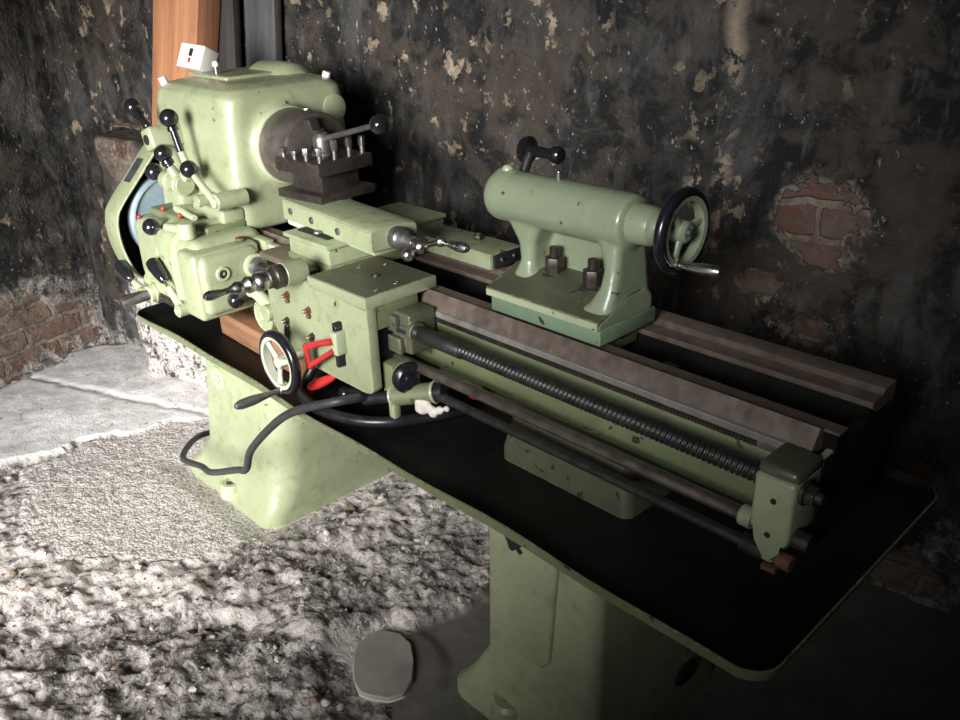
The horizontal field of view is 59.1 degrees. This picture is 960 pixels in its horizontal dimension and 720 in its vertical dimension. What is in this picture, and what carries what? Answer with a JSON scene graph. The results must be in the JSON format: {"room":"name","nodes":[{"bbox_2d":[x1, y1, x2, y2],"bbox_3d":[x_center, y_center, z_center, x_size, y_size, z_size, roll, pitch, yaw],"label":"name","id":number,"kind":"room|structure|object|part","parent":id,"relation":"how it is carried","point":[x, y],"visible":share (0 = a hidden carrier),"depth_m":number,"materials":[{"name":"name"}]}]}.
{"room":"metal workshop","nodes":[
{"label":"metal workshop","id":0,"kind":"room"},
{"bbox_2d":[0,0,111,387],"bbox_3d":[-2.452,-0.633,1.826,0.043,2.660,3.300,14,29,30],"label":"wall","id":1,"kind":"structure","parent":0,"point":[51,309],"depth_m":3.19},
{"bbox_2d":[0,341,959,719],"bbox_3d":[-0.720,0.955,1.326,5.200,0.063,6.800,-24,33,-38],"label":"floor","id":2,"kind":"structure","parent":0,"point":[92,441],"depth_m":2.07,"materials":[{"name":"concrete"}]},
{"bbox_2d":[9,569,17,576],"bbox_3d":[-1.207,0.554,2.193,0.022,0.019,0.021,5,26,14],"label":"chip","id":3,"kind":"object","parent":2,"relation":"on","point":[13,573],"visible":1,"depth_m":2.19,"materials":[{"name":"beige stone"}]},
{"bbox_2d":[24,583,33,591],"bbox_3d":[-1.130,0.576,2.128,0.028,0.024,0.025,-2,25,0],"label":"chip","id":4,"kind":"object","parent":2,"relation":"on","point":[27,587],"visible":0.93,"depth_m":2.12,"materials":[{"name":"beige stone"}]},
{"bbox_2d":[111,665,117,670],"bbox_3d":[-0.814,0.687,1.888,0.013,0.011,0.013,10,28,23],"label":"chip","id":5,"kind":"object","parent":2,"relation":"on","point":[115,667],"visible":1,"depth_m":1.88,"materials":[{"name":"beige stone"}]},
{"bbox_2d":[135,563,142,568],"bbox_3d":[-0.887,0.534,2.196,0.023,0.014,0.017,13,29,28],"label":"chip","id":6,"kind":"object","parent":2,"relation":"on","point":[137,565],"visible":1,"depth_m":2.19,"materials":[{"name":"white stone"}]},
{"bbox_2d":[136,691,146,698],"bbox_3d":[-0.725,0.720,1.815,0.017,0.011,0.021,14,30,31],"label":"chip","id":7,"kind":"object","parent":2,"relation":"on","point":[141,695],"visible":1,"depth_m":1.81,"materials":[{"name":"white stone"}]},
{"bbox_2d":[158,684,166,688],"bbox_3d":[-0.686,0.704,1.827,0.020,0.011,0.013,8,27,20],"label":"chip","id":8,"kind":"object","parent":2,"relation":"on","point":[161,686],"visible":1,"depth_m":1.82,"materials":[{"name":"white stone"}]},
{"bbox_2d":[173,560,180,565],"bbox_3d":[-0.789,0.529,2.203,0.015,0.009,0.019,11,28,26],"label":"chip","id":9,"kind":"object","parent":2,"relation":"on","point":[176,563],"visible":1,"depth_m":2.20,"materials":[{"name":"white stone"}]},
{"bbox_2d":[188,685,196,691],"bbox_3d":[-0.621,0.711,1.832,0.019,0.010,0.016,-3,25,-2],"label":"chip","id":10,"kind":"object","parent":2,"relation":"on","point":[192,688],"visible":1,"depth_m":1.83,"materials":[{"name":"white stone"}]},
{"bbox_2d":[193,635,201,642],"bbox_3d":[-0.654,0.647,1.960,0.020,0.015,0.013,-11,27,-18],"label":"chip","id":11,"kind":"object","parent":2,"relation":"on","point":[198,638],"visible":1,"depth_m":1.96,"materials":[{"name":"brown stone"}]},
{"bbox_2d":[0,485,485,719],"bbox_3d":[-0.597,0.543,2.185,1.106,0.056,1.207,-24,33,-38],"label":"gravel","id":12,"kind":"object","parent":2,"relation":"on","point":[476,536],"visible":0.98,"depth_m":2.07,"materials":[{"name":"grey gravel"}]},
{"bbox_2d":[274,655,280,662],"bbox_3d":[-0.451,0.666,1.886,0.015,0.013,0.020,-6,25,-8],"label":"chip","id":13,"kind":"object","parent":2,"relation":"on","point":[277,658],"visible":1,"depth_m":1.88,"materials":[{"name":"white stone"}]},
{"bbox_2d":[310,695,318,704],"bbox_3d":[-0.348,0.717,1.783,0.019,0.016,0.017,5,26,14],"label":"chip","id":14,"kind":"object","parent":2,"relation":"on","point":[314,699],"visible":1,"depth_m":1.78,"materials":[{"name":"brown stone"}]},
{"bbox_2d":[319,619,325,624],"bbox_3d":[-0.367,0.611,1.973,0.016,0.009,0.021,-10,26,-17],"label":"chip","id":15,"kind":"object","parent":2,"relation":"on","point":[321,621],"visible":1,"depth_m":1.97,"materials":[{"name":"brown stone"}]},
{"bbox_2d":[321,699,330,706],"bbox_3d":[-0.324,0.721,1.784,0.023,0.014,0.017,-16,29,-28],"label":"chip","id":16,"kind":"object","parent":2,"relation":"on","point":[325,702],"visible":1,"depth_m":1.78,"materials":[{"name":"grey stone"}]},
{"bbox_2d":[323,529,329,534],"bbox_3d":[-0.416,0.465,2.292,0.016,0.013,0.020,-15,28,-26],"label":"chip","id":17,"kind":"object","parent":2,"relation":"on","point":[326,532],"visible":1,"depth_m":2.29,"materials":[{"name":"white stone"}]},
{"bbox_2d":[337,703,344,710],"bbox_3d":[-0.296,0.736,1.792,0.015,0.008,0.018,7,27,17],"label":"chip","id":18,"kind":"object","parent":2,"relation":"on","point":[340,707],"visible":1,"depth_m":1.79,"materials":[{"name":"grey stone"}]},
{"bbox_2d":[353,630,413,702],"bbox_3d":[-0.216,0.690,1.898,0.138,0.032,0.210,-3,25,-3],"label":"fragment","id":19,"kind":"object","parent":2,"relation":"on","point":[383,661],"visible":0.87,"depth_m":1.88,"materials":[{"name":"stone"}]},
{"bbox_2d":[457,595,463,602],"bbox_3d":[-0.047,0.582,2.062,0.016,0.013,0.020,16,30,33],"label":"chip","id":20,"kind":"object","parent":2,"relation":"on","point":[460,598],"visible":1,"depth_m":2.06,"materials":[{"name":"white stone"}]},
{"bbox_2d":[105,60,936,719],"bbox_3d":[-0.182,0.053,1.826,0.723,1.240,1.985,-24,33,-38],"label":"lathe","id":21,"kind":"object","parent":2,"relation":"on","point":[662,496],"visible":1,"depth_m":1.50,"materials":[{"name":"green paint"}]},
{"bbox_3d":[-0.900,-0.215,2.218,0.053,0.076,0.158,-24,33,-38],"label":"shift lever","id":22,"kind":"part","parent":21,"relation":"part of","materials":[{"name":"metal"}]},
{"bbox_3d":[-0.910,-0.499,2.223,0.049,0.053,0.034,-24,33,-38],"label":"name plate","id":23,"kind":"part","parent":21,"relation":"part of","materials":[{"name":"grey metal"}]},
{"bbox_3d":[-0.803,-0.580,2.080,0.089,0.119,0.144,-24,33,-38],"label":"speed lever","id":24,"kind":"part","parent":21,"relation":"part of","materials":[{"name":"black ceramic"}]},
{"bbox_3d":[-0.801,-0.463,2.113,0.044,0.050,0.094,-24,33,-38],"label":"speed lever","id":25,"kind":"part","parent":21,"relation":"part of","materials":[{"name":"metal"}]},
{"bbox_3d":[-0.749,-0.469,2.053,0.073,0.106,0.043,4,26,13],"label":"speed lever","id":26,"kind":"part","parent":21,"relation":"part of","materials":[{"name":"black plastic"}]},
{"bbox_3d":[-0.745,-0.161,2.153,0.110,0.022,0.130,-24,33,-38],"label":"shift rail","id":27,"kind":"part","parent":21,"relation":"part of","materials":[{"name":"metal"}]},
{"bbox_3d":[-0.743,-0.179,2.036,0.053,0.119,0.154,-24,33,-38],"label":"shift lever","id":28,"kind":"part","parent":21,"relation":"part of","materials":[{"name":"metal"}]},
{"bbox_3d":[-0.726,-0.305,1.971,0.044,0.064,0.224,-24,33,-38],"label":"ball lever","id":29,"kind":"part","parent":21,"relation":"part of","materials":[{"name":"metal"}]},
{"bbox_3d":[-0.705,-0.503,1.982,0.056,0.165,0.067,-24,33,-38],"label":"speed lever","id":30,"kind":"part","parent":21,"relation":"part of","materials":[{"name":"black ceramic"}]},
{"bbox_3d":[-0.642,-0.408,1.947,0.041,0.089,0.139,-24,33,-38],"label":"speed lever","id":31,"kind":"part","parent":21,"relation":"part of","materials":[{"name":"green paint"}]},
{"bbox_2d":[177,42,218,72],"bbox_3d":[-0.737,-0.785,2.211,0.092,0.083,0.072,13,29,29],"label":"box","id":32,"kind":"object","parent":21,"relation":"on","point":[194,58],"visible":0.93,"depth_m":2.19,"materials":[{"name":"beige plastic"}]},
{"bbox_3d":[-0.451,-0.132,1.566,0.131,0.038,0.038,-24,33,-38],"label":"turned handle","id":33,"kind":"part","parent":21,"relation":"part of","materials":[{"name":"metal"}]},
{"bbox_3d":[-0.478,-0.130,1.873,0.090,0.096,0.193,-24,33,-38],"label":"feed lever","id":34,"kind":"part","parent":21,"relation":"part of","materials":[{"name":"green metal"}]},
{"bbox_3d":[-0.442,0.076,1.688,0.108,0.021,0.021,-24,33,-38],"label":"crank handle","id":35,"kind":"part","parent":21,"relation":"part of","materials":[{"name":"grey metal"}]},
{"bbox_2d":[180,392,367,475],"bbox_3d":[-0.578,0.164,2.095,0.182,0.572,1.059,-18,30,-31],"label":"power cable","id":36,"kind":"object","parent":21,"relation":"attached to","point":[358,397],"visible":0.91,"depth_m":1.81,"materials":[{"name":"black rubber"}]},
{"bbox_2d":[220,308,328,380],"bbox_3d":[-0.486,-0.047,1.990,0.072,0.062,0.400,-23,32,-37],"label":"wooden block","id":37,"kind":"object","parent":21,"relation":"on","point":[242,326],"visible":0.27,"depth_m":2.02,"materials":[{"name":"brown wood"}]},
{"bbox_3d":[-0.313,-0.012,1.648,0.101,0.090,0.015,20,33,39],"label":"red clutch lever","id":38,"kind":"part","parent":21,"relation":"part of","materials":[{"name":"paint"}]},
{"bbox_3d":[-0.336,-0.403,1.838,0.148,0.085,0.152,19,32,37],"label":"tool post","id":39,"kind":"part","parent":21,"relation":"part of","materials":[{"name":"metal"}]},
{"bbox_3d":[-0.265,-0.457,1.722,0.048,0.106,0.268,-22,32,-36],"label":"clamp lever","id":40,"kind":"part","parent":21,"relation":"part of","materials":[{"name":"grey metal"}]},
{"bbox_3d":[-0.234,0.070,1.700,0.032,0.071,0.157,-24,33,-38],"label":"clutch lever","id":41,"kind":"part","parent":21,"relation":"part of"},
{"bbox_2d":[296,366,464,427],"bbox_3d":[-0.227,0.068,1.693,0.386,0.080,0.149,12,28,27],"label":"hose","id":42,"kind":"object","parent":21,"relation":"on","point":[336,415],"visible":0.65,"depth_m":1.64,"materials":[{"name":"black rubber"}]},
{"bbox_3d":[-0.159,0.035,1.622,0.045,0.075,0.033,-24,33,-38],"label":"bracket plate","id":43,"kind":"part","parent":21,"relation":"part of","materials":[{"name":"green paint"}]},
{"bbox_2d":[415,400,449,417],"bbox_3d":[-0.089,0.092,1.575,0.075,0.035,0.024,19,33,38],"label":"rag","id":44,"kind":"object","parent":21,"relation":"attached to","point":[422,407],"visible":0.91,"depth_m":1.57,"materials":[{"name":"white fabric"}]},
{"bbox_3d":[-0.082,0.064,1.576,0.017,0.017,1.320,-24,33,-38],"label":"control rod","id":45,"kind":"part","parent":21,"relation":"part of","materials":[{"name":"metal"}]},
{"bbox_2d":[502,164,513,170],"bbox_3d":[0.050,-0.341,1.496,0.022,0.010,0.022,-24,33,-38],"label":"cup","id":46,"kind":"object","parent":21,"relation":"on","point":[507,167],"depth_m":1.49,"materials":[{"name":"green paint"}]},
{"bbox_3d":[-0.085,0.025,1.560,0.021,0.021,1.315,-24,33,-38],"label":"feed rod","id":47,"kind":"part","parent":21,"relation":"part of","materials":[{"name":"metal"}]},
{"bbox_3d":[0.082,0.415,1.561,0.013,0.345,0.179,-24,33,-38],"label":"raised panel","id":48,"kind":"part","parent":21,"relation":"part of","materials":[{"name":"green paint"}]},
{"bbox_2d":[137,302,936,680],"bbox_3d":[-0.076,0.047,1.807,0.589,0.031,1.815,-24,33,-38],"label":"tray","id":49,"kind":"object","parent":21,"relation":"on","point":[691,584],"depth_m":1.34,"materials":[{"name":"green paint"}]},
{"bbox_3d":[0.157,-0.078,1.494,0.150,0.058,0.259,-24,33,-38],"label":"sole plate","id":50,"kind":"part","parent":21,"relation":"part of","materials":[{"name":"green paint"}]},
{"bbox_3d":[0.318,-0.136,1.259,0.023,0.024,0.092,-24,33,-38],"label":"crank handle","id":51,"kind":"part","parent":21,"relation":"part of","materials":[{"name":"grey metal"}]},
{"bbox_2d":[32,0,959,616],"bbox_3d":[0.457,-0.735,1.831,4.950,2.660,0.058,14,29,30],"label":"wall","id":52,"kind":"structure","parent":0,"point":[820,139],"depth_m":1.94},
{"bbox_2d":[94,127,206,388],"bbox_3d":[-0.868,-0.300,2.991,1.040,0.967,0.345,14,29,30],"label":"pillar","id":53,"kind":"structure","parent":52,"relation":"attached to","point":[116,149],"depth_m":3.07,"materials":[{"name":"white stone"}]},
{"bbox_2d":[152,0,220,125],"bbox_3d":[-0.799,-1.266,2.328,0.599,1.399,0.085,14,29,30],"label":"timber post","id":54,"kind":"object","parent":53,"relation":"on","point":[175,22],"visible":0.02,"depth_m":2.49,"materials":[{"name":"brown wood"}]},
{"bbox_2d":[218,0,241,69],"bbox_3d":[-0.736,-1.170,2.413,0.258,1.108,0.033,13,29,28],"label":"board","id":55,"kind":"object","parent":53,"relation":"on","point":[229,44],"visible":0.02,"depth_m":2.50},
{"bbox_2d":[244,0,282,66],"bbox_3d":[-0.606,-1.138,2.336,0.268,1.110,0.034,13,29,28],"label":"board","id":56,"kind":"object","parent":53,"relation":"on","point":[263,18],"visible":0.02,"depth_m":2.42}
]}

